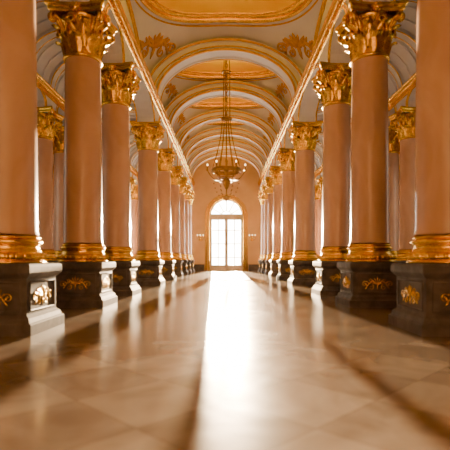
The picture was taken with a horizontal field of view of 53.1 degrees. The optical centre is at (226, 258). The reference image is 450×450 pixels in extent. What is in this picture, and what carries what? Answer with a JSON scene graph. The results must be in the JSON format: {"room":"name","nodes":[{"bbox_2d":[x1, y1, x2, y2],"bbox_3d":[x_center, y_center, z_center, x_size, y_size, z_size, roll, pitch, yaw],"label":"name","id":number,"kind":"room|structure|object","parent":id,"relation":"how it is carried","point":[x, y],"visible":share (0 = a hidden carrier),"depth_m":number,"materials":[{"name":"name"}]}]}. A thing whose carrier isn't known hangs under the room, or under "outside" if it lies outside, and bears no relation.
{"room":"historic interior","nodes":[
{"label":"historic interior","id":0,"kind":"room"},
{"bbox_2d":[37,73,137,184],"bbox_3d":[-8.494,-7.112,21.625,1.638,0.975,50.750,0,0,0],"label":"trim","id":1,"kind":"structure","parent":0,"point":[47,95],"depth_m":19.97,"materials":[{"name":"gold paint"}]},
{"bbox_2d":[57,0,194,189],"bbox_3d":[-3.819,-7.300,21.625,1.088,1.350,50.750,0,0,0],"label":"trim","id":2,"kind":"structure","parent":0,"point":[148,106],"depth_m":19.00,"materials":[{"name":"beige paint"}]},
{"bbox_2d":[0,271,449,449],"bbox_3d":[0.000,1.375,22.625,19.625,0.250,53.750,0,0,0],"label":"floor","id":3,"kind":"structure","parent":0,"point":[197,360],"depth_m":4.79,"materials":[{"name":"stone"}]},
{"bbox_2d":[0,0,63,336],"bbox_3d":[-3.900,-2.694,8.000,1.553,7.888,1.553,0,0,0],"label":"marble column","id":4,"kind":"structure","parent":3,"relation":"on","point":[28,308],"depth_m":7.63,"materials":[{"name":"stone"}]},
{"bbox_2d":[37,106,63,262],"bbox_3d":[-8.312,-2.694,20.250,1.553,7.888,1.553,0,0,0],"label":"marble column","id":5,"kind":"structure","parent":3,"relation":"on","point":[46,128],"depth_m":19.88,"materials":[{"name":"stone"}]},
{"bbox_2d":[53,126,63,260],"bbox_3d":[-8.312,-2.694,23.000,1.553,7.888,1.553,0,0,0],"label":"marble column","id":6,"kind":"structure","parent":3,"relation":"on","point":[58,144],"depth_m":22.52,"materials":[{"name":"stone"}]},
{"bbox_2d":[44,0,117,307],"bbox_3d":[-3.900,-2.694,12.250,1.553,7.888,1.553,0,0,0],"label":"marble column","id":7,"kind":"structure","parent":3,"relation":"on","point":[85,278],"depth_m":11.79,"materials":[{"name":"stone"}]},
{"bbox_2d":[101,61,140,295],"bbox_3d":[-3.900,-2.694,15.875,1.553,7.888,1.553,0,0,0],"label":"marble column","id":8,"kind":"structure","parent":3,"relation":"on","point":[118,87],"depth_m":15.42,"materials":[{"name":"stone"}]},
{"bbox_2d":[130,177,135,253],"bbox_3d":[-8.312,-2.694,37.000,1.553,7.888,1.553,0,0,0],"label":"marble column","id":9,"kind":"structure","parent":3,"relation":"on","point":[132,180],"depth_m":36.87,"materials":[{"name":"stone"}]},
{"bbox_2d":[131,184,137,259],"bbox_3d":[-8.312,-2.694,40.750,1.553,7.888,1.553,0,0,0],"label":"marble column","id":10,"kind":"structure","parent":3,"relation":"on","point":[134,196],"depth_m":40.28,"materials":[{"name":"stone"}]},
{"bbox_2d":[129,121,164,284],"bbox_3d":[-3.900,-2.694,22.375,1.553,7.888,1.553,0,0,0],"label":"marble column","id":11,"kind":"structure","parent":3,"relation":"on","point":[148,138],"depth_m":21.91,"materials":[{"name":"stone"}]},
{"bbox_2d":[157,148,176,279],"bbox_3d":[-3.900,-2.694,27.625,1.553,7.888,1.553,0,0,0],"label":"marble column","id":12,"kind":"structure","parent":3,"relation":"on","point":[165,159],"depth_m":27.16,"materials":[{"name":"stone"}]},
{"bbox_2d":[170,166,183,276],"bbox_3d":[-3.900,-2.694,32.750,1.553,7.888,1.553,0,0,0],"label":"marble column","id":13,"kind":"structure","parent":3,"relation":"on","point":[176,175],"depth_m":32.28,"materials":[{"name":"stone"}]},
{"bbox_2d":[179,177,188,274],"bbox_3d":[-3.900,-2.694,37.000,1.553,7.888,1.553,0,0,0],"label":"marble column","id":14,"kind":"structure","parent":3,"relation":"on","point":[184,182],"depth_m":36.59,"materials":[{"name":"stone"}]},
{"bbox_2d":[185,184,191,272],"bbox_3d":[-3.900,-2.694,40.750,1.553,7.888,1.553,0,0,0],"label":"marble column","id":15,"kind":"structure","parent":3,"relation":"on","point":[188,190],"depth_m":40.38,"materials":[{"name":"stone"}]},
{"bbox_2d":[188,190,194,271],"bbox_3d":[-3.900,-2.694,44.250,1.553,7.888,1.553,0,0,0],"label":"marble column","id":16,"kind":"structure","parent":3,"relation":"on","point":[192,193],"depth_m":43.94,"materials":[{"name":"stone"}]},
{"bbox_2d":[258,190,263,271],"bbox_3d":[3.900,-2.694,44.250,1.553,7.888,1.553,0,0,0],"label":"marble column","id":17,"kind":"structure","parent":3,"relation":"on","point":[261,199],"depth_m":43.91,"materials":[{"name":"stone"}]},
{"bbox_2d":[260,184,267,272],"bbox_3d":[3.900,-2.694,40.750,1.553,7.888,1.553,0,0,0],"label":"marble column","id":18,"kind":"structure","parent":3,"relation":"on","point":[263,189],"depth_m":40.38,"materials":[{"name":"stone"}]},
{"bbox_2d":[264,177,273,274],"bbox_3d":[3.900,-2.694,37.000,1.553,7.888,1.553,0,0,0],"label":"marble column","id":19,"kind":"structure","parent":3,"relation":"on","point":[268,182],"depth_m":36.59,"materials":[{"name":"stone"}]},
{"bbox_2d":[268,166,281,276],"bbox_3d":[3.900,-2.694,32.750,1.553,7.888,1.553,0,0,0],"label":"marble column","id":20,"kind":"structure","parent":3,"relation":"on","point":[276,175],"depth_m":32.29,"materials":[{"name":"stone"}]},
{"bbox_2d":[276,148,294,279],"bbox_3d":[3.900,-2.694,27.625,1.553,7.888,1.553,0,0,0],"label":"marble column","id":21,"kind":"structure","parent":3,"relation":"on","point":[287,159],"depth_m":27.16,"materials":[{"name":"stone"}]},
{"bbox_2d":[287,121,322,284],"bbox_3d":[3.900,-2.694,22.375,1.553,7.888,1.553,0,0,0],"label":"marble column","id":22,"kind":"structure","parent":3,"relation":"on","point":[304,137],"depth_m":21.91,"materials":[{"name":"stone"}]},
{"bbox_2d":[315,185,321,259],"bbox_3d":[8.312,-2.694,40.750,1.553,7.888,1.553,0,0,0],"label":"marble column","id":23,"kind":"structure","parent":3,"relation":"on","point":[318,197],"depth_m":40.28,"materials":[{"name":"stone"}]},
{"bbox_2d":[316,177,322,247],"bbox_3d":[8.312,-2.694,37.000,1.553,7.888,1.553,0,0,0],"label":"marble column","id":24,"kind":"structure","parent":3,"relation":"on","point":[320,180],"depth_m":36.96,"materials":[{"name":"stone"}]},
{"bbox_2d":[311,61,351,295],"bbox_3d":[3.900,-2.694,15.875,1.553,7.888,1.553,0,0,0],"label":"marble column","id":25,"kind":"structure","parent":3,"relation":"on","point":[335,89],"depth_m":15.42,"materials":[{"name":"stone"}]},
{"bbox_2d":[335,0,408,307],"bbox_3d":[3.900,-2.694,12.250,1.553,7.888,1.553,0,0,0],"label":"marble column","id":26,"kind":"structure","parent":3,"relation":"on","point":[367,278],"depth_m":11.79,"materials":[{"name":"stone"}]},
{"bbox_2d":[389,126,399,260],"bbox_3d":[8.312,-2.694,23.000,1.553,7.888,1.553,0,0,0],"label":"marble column","id":27,"kind":"structure","parent":3,"relation":"on","point":[394,144],"depth_m":22.52,"materials":[{"name":"stone"}]},
{"bbox_2d":[389,106,415,261],"bbox_3d":[8.312,-2.694,20.250,1.553,7.888,1.553,0,0,0],"label":"marble column","id":28,"kind":"structure","parent":3,"relation":"on","point":[405,128],"depth_m":19.88,"materials":[{"name":"stone"}]},
{"bbox_2d":[388,0,449,336],"bbox_3d":[3.900,-2.694,8.000,1.553,7.888,1.553,0,0,0],"label":"marble column","id":29,"kind":"structure","parent":3,"relation":"on","point":[422,309],"depth_m":7.65,"materials":[{"name":"stone"}]},
{"bbox_2d":[191,157,260,270],"bbox_3d":[0.000,-6.000,47.250,18.625,14.500,0.500,0,0,0],"label":"wall","id":30,"kind":"structure","parent":0,"point":[204,189],"depth_m":47.00,"materials":[{"name":"paint"}]},
{"bbox_2d":[210,200,242,270],"bbox_3d":[0.000,-2.493,47.194,3.477,7.516,0.288,0,0,0],"label":"door","id":31,"kind":"structure","parent":30,"relation":"in","point":[226,217],"depth_m":47.18,"materials":[{"name":"white wood"}]},
{"bbox_2d":[194,194,258,270],"bbox_3d":[0.000,-2.748,46.969,15.565,7.995,0.188,0,0,0],"label":"trim","id":32,"kind":"structure","parent":30,"relation":"attached to","point":[197,267],"depth_m":46.93,"materials":[{"name":"gold paint"}]},
{"bbox_2d":[258,0,394,189],"bbox_3d":[3.819,-7.300,21.625,1.088,1.350,50.750,0,0,0],"label":"trim","id":33,"kind":"structure","parent":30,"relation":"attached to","point":[304,105],"depth_m":18.99,"materials":[{"name":"beige paint"}]},
{"bbox_2d":[315,72,415,184],"bbox_3d":[8.494,-7.112,21.625,1.638,0.975,50.750,0,0,0],"label":"trim","id":34,"kind":"structure","parent":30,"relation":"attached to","point":[405,95],"depth_m":19.94,"materials":[{"name":"gold paint"}]},
{"bbox_2d":[120,0,332,176],"bbox_3d":[0.000,-10.139,22.000,8.212,4.852,51.500,0,0,0],"label":"ceiling","id":35,"kind":"structure","parent":0,"point":[205,34],"depth_m":22.08,"materials":[{"name":"beige paint"}]},
{"bbox_2d":[139,33,175,58],"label":"ornament","id":36,"kind":"object","parent":35,"relation":"attached to","point":[157,42],"depth_m":21.30,"materials":[{"name":"gold metal"}]},
{"bbox_2d":[165,83,177,99],"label":"ornament","id":37,"kind":"object","parent":35,"relation":"attached to","point":[172,88],"depth_m":27.09,"materials":[{"name":"gold metal"}]},
{"bbox_2d":[177,113,184,124],"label":"ornament","id":38,"kind":"object","parent":35,"relation":"attached to","point":[181,117],"depth_m":32.35,"materials":[{"name":"gold metal"}]},
{"bbox_2d":[206,60,245,202],"bbox_3d":[0.000,-7.806,25.000,2.312,9.518,2.021,0,0,0],"label":"chandelier","id":39,"kind":"object","parent":35,"relation":"hanging from","point":[226,179],"visible":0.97,"depth_m":24.94,"materials":[{"name":"gold metal"}]},
{"bbox_2d":[267,113,275,125],"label":"ornament","id":40,"kind":"object","parent":35,"relation":"attached to","point":[270,117],"depth_m":32.35,"materials":[{"name":"gold metal"}]},
{"bbox_2d":[275,83,286,99],"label":"ornament","id":41,"kind":"object","parent":35,"relation":"attached to","point":[280,88],"depth_m":27.10,"materials":[{"name":"gold metal"}]},
{"bbox_2d":[277,33,312,58],"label":"ornament","id":42,"kind":"object","parent":35,"relation":"attached to","point":[292,42],"depth_m":21.31,"materials":[{"name":"gold metal"}]},
{"bbox_2d":[36,0,416,170],"bbox_3d":[0.000,-8.305,21.625,15.750,1.565,50.750,0,0,0],"label":"vault","id":43,"kind":"object","parent":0,"point":[402,63],"visible":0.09,"depth_m":19.07,"materials":[{"name":"beige paint"}]}
]}

